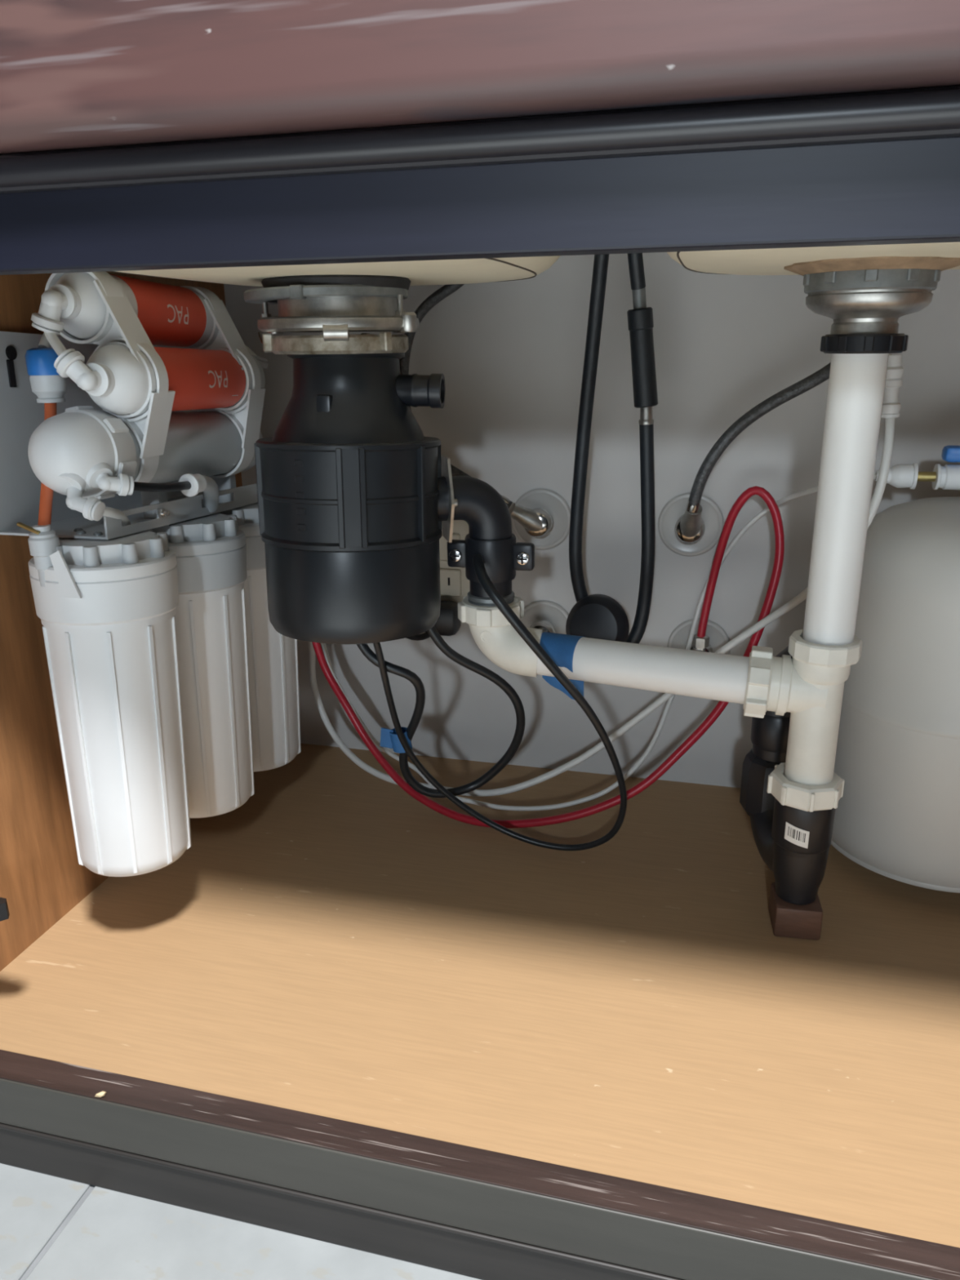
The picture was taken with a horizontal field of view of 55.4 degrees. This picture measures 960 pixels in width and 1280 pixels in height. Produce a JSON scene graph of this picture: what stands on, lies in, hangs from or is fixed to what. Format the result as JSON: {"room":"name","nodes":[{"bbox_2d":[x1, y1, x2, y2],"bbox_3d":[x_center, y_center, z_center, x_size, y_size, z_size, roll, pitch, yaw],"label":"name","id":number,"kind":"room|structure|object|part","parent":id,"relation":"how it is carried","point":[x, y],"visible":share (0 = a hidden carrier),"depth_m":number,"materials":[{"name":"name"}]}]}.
{"room":"kitchen","nodes":[
{"label":"kitchen","id":0,"kind":"room"},
{"bbox_2d":[0,1162,483,1279],"bbox_3d":[-0.192,0.781,-0.559,4.400,0.020,3.600,4,19,14],"label":"floor","id":1,"kind":"structure","parent":0,"point":[52,1227],"depth_m":0.59,"materials":[{"name":"grey tile"}]},
{"bbox_2d":[0,0,959,1279],"bbox_3d":[0.148,-0.048,0.669,1.160,0.780,0.573,4,19,14],"label":"base cabinet","id":2,"kind":"object","parent":1,"relation":"on","point":[353,1012],"depth_m":0.58,"materials":[{"name":"beige laminate"}]},
{"bbox_3d":[-0.364,0.188,0.640,0.070,0.033,0.034,4,19,14],"label":"door hinge","id":3,"kind":"part","parent":2,"relation":"part of","materials":[{"name":"black metal"}]},
{"bbox_2d":[94,1090,106,1097],"bbox_3d":[-0.252,0.301,0.607,0.006,0.004,0.005,4,19,14],"label":"chip","id":4,"kind":"object","parent":2,"relation":"on","point":[103,1093],"visible":1,"depth_m":0.60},
{"bbox_3d":[-0.348,-0.088,0.812,0.018,0.780,0.533,4,19,14],"label":"panel","id":5,"kind":"part","parent":2,"relation":"part of","materials":[{"name":"brown wood"}]},
{"bbox_2d":[0,271,301,876],"bbox_3d":[-0.264,-0.078,0.827,0.133,0.470,0.379,4,19,14],"label":"system","id":6,"kind":"object","parent":2,"relation":"attached to","point":[126,433],"visible":0.97,"depth_m":0.71,"materials":[{"name":"white paint"}]},
{"bbox_3d":[-0.303,-0.060,0.654,0.011,0.014,0.011,4,19,14],"label":"head post","id":7,"kind":"part","parent":6,"relation":"part of","materials":[{"name":"grey plastic"}]},
{"bbox_3d":[-0.292,-0.046,0.643,0.020,0.034,0.002,4,19,14],"label":"wing plate","id":8,"kind":"part","parent":6,"relation":"part of","materials":[{"name":"white plastic"}]},
{"bbox_3d":[-0.277,-0.059,0.651,0.011,0.014,0.011,4,19,14],"label":"head post","id":9,"kind":"part","parent":6,"relation":"part of","materials":[{"name":"grey plastic"}]},
{"bbox_2d":[40,607,191,876],"bbox_3d":[-0.285,0.076,0.734,0.097,0.214,0.104,4,19,14],"label":"bowl","id":10,"kind":"object","parent":6,"relation":"on","point":[121,690],"depth_m":0.70,"materials":[{"name":"white plastic"}]},
{"bbox_3d":[-0.254,-0.063,0.663,0.011,0.014,0.011,4,19,14],"label":"head post","id":11,"kind":"part","parent":6,"relation":"part of","materials":[{"name":"grey plastic"}]},
{"bbox_3d":[-0.243,-0.069,0.686,0.011,0.014,0.011,4,19,14],"label":"head post","id":12,"kind":"part","parent":6,"relation":"part of","materials":[{"name":"grey plastic"}]},
{"bbox_3d":[-0.248,-0.076,0.711,0.011,0.014,0.011,4,19,14],"label":"head post","id":13,"kind":"part","parent":6,"relation":"part of","materials":[{"name":"grey plastic"}]},
{"bbox_3d":[-0.249,-0.087,0.750,0.011,0.014,0.011,4,19,14],"label":"head post","id":14,"kind":"part","parent":6,"relation":"part of","materials":[{"name":"grey plastic"}]},
{"bbox_3d":[-0.226,-0.090,0.762,0.011,0.014,0.011,4,19,14],"label":"head post","id":15,"kind":"part","parent":6,"relation":"part of","materials":[{"name":"grey plastic"}]},
{"bbox_3d":[-0.233,-0.124,0.778,0.018,0.039,0.062,-3,18,-6],"label":"bent stem","id":16,"kind":"part","parent":6,"relation":"part of","materials":[{"name":"grey plastic"}]},
{"bbox_2d":[174,582,254,817],"bbox_3d":[-0.257,0.049,0.833,0.097,0.214,0.104,4,19,14],"label":"bowl","id":17,"kind":"object","parent":6,"relation":"on","point":[216,674],"depth_m":0.80,"materials":[{"name":"white plastic"}]},
{"bbox_3d":[-0.215,-0.096,0.785,0.011,0.014,0.011,4,19,14],"label":"head post","id":18,"kind":"part","parent":6,"relation":"part of","materials":[{"name":"grey plastic"}]},
{"bbox_3d":[-0.220,-0.103,0.810,0.011,0.014,0.011,4,19,14],"label":"head post","id":19,"kind":"part","parent":6,"relation":"part of","materials":[{"name":"grey plastic"}]},
{"bbox_3d":[-0.225,-0.114,0.848,0.011,0.014,0.011,4,19,14],"label":"head post","id":20,"kind":"part","parent":6,"relation":"part of","materials":[{"name":"grey plastic"}]},
{"bbox_2d":[243,568,301,771],"bbox_3d":[-0.232,0.022,0.931,0.097,0.214,0.104,4,19,14],"label":"bowl","id":21,"kind":"object","parent":6,"relation":"on","point":[273,656],"depth_m":0.90,"materials":[{"name":"white plastic"}]},
{"bbox_3d":[0.083,0.343,0.539,0.992,0.040,0.023,4,19,14],"label":"rail","id":22,"kind":"part","parent":2,"relation":"part of","materials":[{"name":"wood"}]},
{"bbox_3d":[0.075,-0.250,0.343,0.992,0.191,0.020,4,19,14],"label":"rail","id":23,"kind":"part","parent":2,"relation":"part of","materials":[{"name":"blue wood"}]},
{"bbox_3d":[0.076,-0.267,0.315,1.120,0.142,0.020,4,19,14],"label":"drawer","id":24,"kind":"part","parent":2,"relation":"part of","materials":[{"name":"brown wood"}]},
{"bbox_3d":[0.163,0.248,0.787,1.029,0.016,0.530,4,19,14],"label":"panel","id":25,"kind":"part","parent":2,"relation":"part of","materials":[{"name":"beige laminate"}]},
{"bbox_3d":[0.078,-0.194,0.345,1.160,0.016,0.010,4,19,14],"label":"bead moulding","id":26,"kind":"part","parent":2,"relation":"part of","materials":[{"name":"wood"}]},
{"bbox_2d":[311,485,784,828],"bbox_3d":[0.033,0.018,0.916,0.514,0.338,0.114,1,18,6],"label":"tube","id":27,"kind":"object","parent":2,"relation":"on","point":[762,492],"visible":0.84,"depth_m":0.90,"materials":[{"name":"red plastic"}]},
{"bbox_2d":[321,473,876,810],"bbox_3d":[0.076,-0.004,0.929,0.564,0.350,0.104,2,18,9],"label":"tube","id":28,"kind":"object","parent":2,"relation":"in","point":[815,489],"visible":0.55,"depth_m":0.93,"materials":[{"name":"plastic"}]},
{"bbox_2d":[308,353,904,796],"bbox_3d":[0.068,-0.070,0.888,0.585,0.498,0.079,6,19,21],"label":"tube","id":29,"kind":"object","parent":2,"relation":"in","point":[891,409],"visible":0.63,"depth_m":0.88,"materials":[{"name":"plastic"}]},
{"bbox_2d":[768,882,822,940],"bbox_3d":[0.266,0.229,0.772,0.038,0.028,0.040,3,18,10],"label":"support block","id":30,"kind":"object","parent":2,"relation":"on","point":[787,919],"visible":0.86,"depth_m":0.75,"materials":[{"name":"brown wood"}]},
{"bbox_2d":[739,645,835,905],"bbox_3d":[0.293,0.094,0.846,0.083,0.180,0.278,7,20,23],"label":"trap","id":31,"kind":"object","parent":30,"relation":"on","point":[793,843],"visible":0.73,"depth_m":0.75,"materials":[{"name":"black plastic"}]},
{"bbox_3d":[0.309,0.049,0.870,0.043,0.108,0.193,12,22,34],"label":"trap arm","id":32,"kind":"part","parent":31,"relation":"part of"},
{"bbox_2d":[831,444,959,893],"bbox_3d":[0.423,0.023,0.818,0.201,0.386,0.201,4,19,14],"label":"tank","id":33,"kind":"object","parent":2,"relation":"on","point":[897,816],"visible":0.78,"depth_m":0.76,"materials":[{"name":"white paint"}]},
{"bbox_3d":[0.422,-0.033,0.799,0.201,0.177,0.201,4,19,14],"label":"tank","id":34,"kind":"part","parent":33,"relation":"part of","materials":[{"name":"white paint"}]},
{"bbox_3d":[0.377,-0.139,0.776,0.018,0.008,0.008,4,19,14],"label":"valve stem","id":35,"kind":"part","parent":33,"relation":"part of","materials":[{"name":"gold metal"}]},
{"bbox_3d":[0.413,-0.152,0.761,0.051,0.018,0.018,4,19,14],"label":"valve handle","id":36,"kind":"part","parent":33,"relation":"part of","materials":[{"name":"blue plastic"}]},
{"bbox_3d":[0.162,-0.432,0.533,2.200,0.035,0.583,4,19,14],"label":"countertop","id":37,"kind":"structure","parent":2,"relation":"on","visible":0},
{"bbox_2d":[109,241,959,286],"bbox_3d":[0.065,-0.349,0.628,0.703,0.178,0.400,4,19,14],"label":"sink","id":38,"kind":"object","parent":37,"relation":"in","point":[769,261],"visible":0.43,"depth_m":0.62,"materials":[{"name":"beige ceramic"}]},
{"bbox_3d":[-0.111,-0.361,0.672,0.340,0.178,0.400,4,19,14],"label":"bowl","id":39,"kind":"part","parent":38,"relation":"part of","materials":[{"name":"beige ceramic"}]},
{"bbox_2d":[244,275,534,798],"bbox_3d":[-0.077,-0.058,0.792,0.221,0.475,0.152,-13,22,-33],"label":"garbage disposer","id":40,"kind":"object","parent":38,"relation":"hanging from","point":[355,503],"visible":0.99,"depth_m":0.70,"materials":[{"name":"black plastic"}]},
{"bbox_3d":[-0.040,0.066,0.851,0.162,0.202,0.058,-5,19,-14],"label":"power cord","id":41,"kind":"part","parent":40,"relation":"part of","materials":[{"name":"black rubber"}]},
{"bbox_3d":[-0.027,-0.120,0.774,0.006,0.070,0.060,-5,19,-12],"label":"flange plate","id":42,"kind":"part","parent":40,"relation":"part of","materials":[{"name":"metal"}]},
{"bbox_2d":[373,554,626,850],"bbox_3d":[0.021,0.070,0.809,0.219,0.295,0.081,4,19,14],"label":"cable","id":43,"kind":"object","parent":40,"relation":"attached to","point":[482,575],"visible":0.98,"depth_m":0.80,"materials":[{"name":"black rubber"}]},
{"bbox_2d":[568,253,657,644],"bbox_3d":[0.126,-0.181,0.858,0.084,0.423,0.042,4,19,14],"label":"hose","id":44,"kind":"object","parent":38,"relation":"hanging from","point":[640,319],"visible":0.8,"depth_m":0.85,"materials":[{"name":"black rubber"}]},
{"bbox_2d":[565,594,629,642],"bbox_3d":[0.117,-0.012,0.911,0.064,0.067,0.041,4,19,14],"label":"weight","id":45,"kind":"object","parent":44,"relation":"attached to","point":[598,616],"visible":0.68,"depth_m":0.89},
{"bbox_3d":[0.260,-0.335,0.580,0.300,0.178,0.400,4,19,14],"label":"bowl","id":46,"kind":"part","parent":38,"relation":"part of","materials":[{"name":"beige ceramic"}]},
{"bbox_2d":[783,256,959,334],"bbox_3d":[0.265,-0.232,0.617,0.116,0.048,0.116,4,19,14],"label":"strainer","id":47,"kind":"object","parent":38,"relation":"attached to","point":[863,295],"visible":0.97,"depth_m":0.59,"materials":[{"name":"grey metal"}]},
{"bbox_2d":[457,333,908,812],"bbox_3d":[0.136,-0.058,0.737,0.340,0.354,0.065,8,20,24],"label":"drain pipe","id":48,"kind":"object","parent":47,"relation":"attached to","point":[809,686],"visible":0.91,"depth_m":0.69,"materials":[{"name":"white plastic"}]},
{"bbox_3d":[0.132,0.022,0.765,0.206,0.043,0.038,9,20,27],"label":"cross arm","id":49,"kind":"part","parent":48,"relation":"part of","materials":[{"name":"white plastic"}]},
{"bbox_2d":[223,252,959,787],"bbox_3d":[0.246,-0.373,0.888,2.400,1.300,0.077,4,19,14],"label":"wall","id":50,"kind":"structure","parent":0,"point":[509,355],"depth_m":0.94,"materials":[{"name":"grey paint"}]},
{"bbox_2d":[439,520,470,602],"bbox_3d":[-0.050,-0.084,1.018,0.083,0.116,0.008,4,19,14],"label":"power outlet","id":51,"kind":"object","parent":50,"relation":"attached to","point":[455,585],"visible":0.27,"depth_m":1.01,"materials":[{"name":"beige plastic"}]},
{"bbox_2d":[405,600,460,640],"bbox_3d":[-0.071,-0.031,1.002,0.104,0.058,0.042,-8,19,-20],"label":"plug","id":52,"kind":"object","parent":51,"relation":"attached to","point":[448,624],"visible":0.34,"depth_m":1.00,"materials":[{"name":"black plastic"}]},
{"bbox_2d":[439,533,460,560],"bbox_3d":[-0.044,-0.103,1.008,0.047,0.031,0.002,4,19,14],"label":"receptacle","id":53,"kind":"object","parent":51,"relation":"attached to","point":[442,541],"depth_m":1.00,"materials":[{"name":"plastic"}]},
{"bbox_2d":[440,568,461,596],"bbox_3d":[-0.044,-0.065,1.020,0.047,0.031,0.002,4,19,14],"label":"receptacle","id":54,"kind":"object","parent":51,"relation":"attached to","point":[450,578],"depth_m":1.02,"materials":[{"name":"beige plastic"}]},
{"bbox_2d":[509,488,570,550],"bbox_3d":[0.060,-0.122,0.957,0.066,0.066,0.042,4,19,14],"label":"shutoff valve","id":55,"kind":"object","parent":50,"relation":"attached to","point":[540,517],"visible":0.95,"depth_m":0.97,"materials":[{"name":"silver metal"}]},
{"bbox_2d":[399,284,512,508],"bbox_3d":[-0.026,-0.254,0.917,0.120,0.247,0.019,4,19,14],"label":"supply hose","id":56,"kind":"object","parent":55,"relation":"attached to","point":[444,291],"visible":0.31,"depth_m":0.90,"materials":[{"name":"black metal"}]},
{"bbox_2d":[520,600,568,634],"bbox_3d":[0.068,-0.007,0.998,0.066,0.066,0.031,4,19,14],"label":"outlet","id":57,"kind":"object","parent":50,"relation":"attached to","point":[548,616],"visible":0.36,"depth_m":1.00,"materials":[{"name":"white plastic"}]},
{"bbox_2d":[657,492,724,556],"bbox_3d":[0.210,-0.111,0.916,0.066,0.066,0.049,4,19,14],"label":"outlet","id":58,"kind":"object","parent":50,"relation":"attached to","point":[684,532],"visible":0.97,"depth_m":0.93,"materials":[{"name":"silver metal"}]},
{"bbox_2d":[685,362,831,512],"bbox_3d":[0.275,-0.230,0.821,0.159,0.240,0.053,2,18,8],"label":"supply hose","id":59,"kind":"object","parent":58,"relation":"attached to","point":[820,376],"visible":0.6,"depth_m":0.83,"materials":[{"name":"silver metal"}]},
{"bbox_2d":[666,618,730,654],"bbox_3d":[0.229,0.014,0.960,0.066,0.066,0.034,4,19,14],"label":"outlet","id":60,"kind":"object","parent":50,"relation":"attached to","point":[716,637],"visible":0.4,"depth_m":0.97,"materials":[{"name":"white plastic"}]}
]}

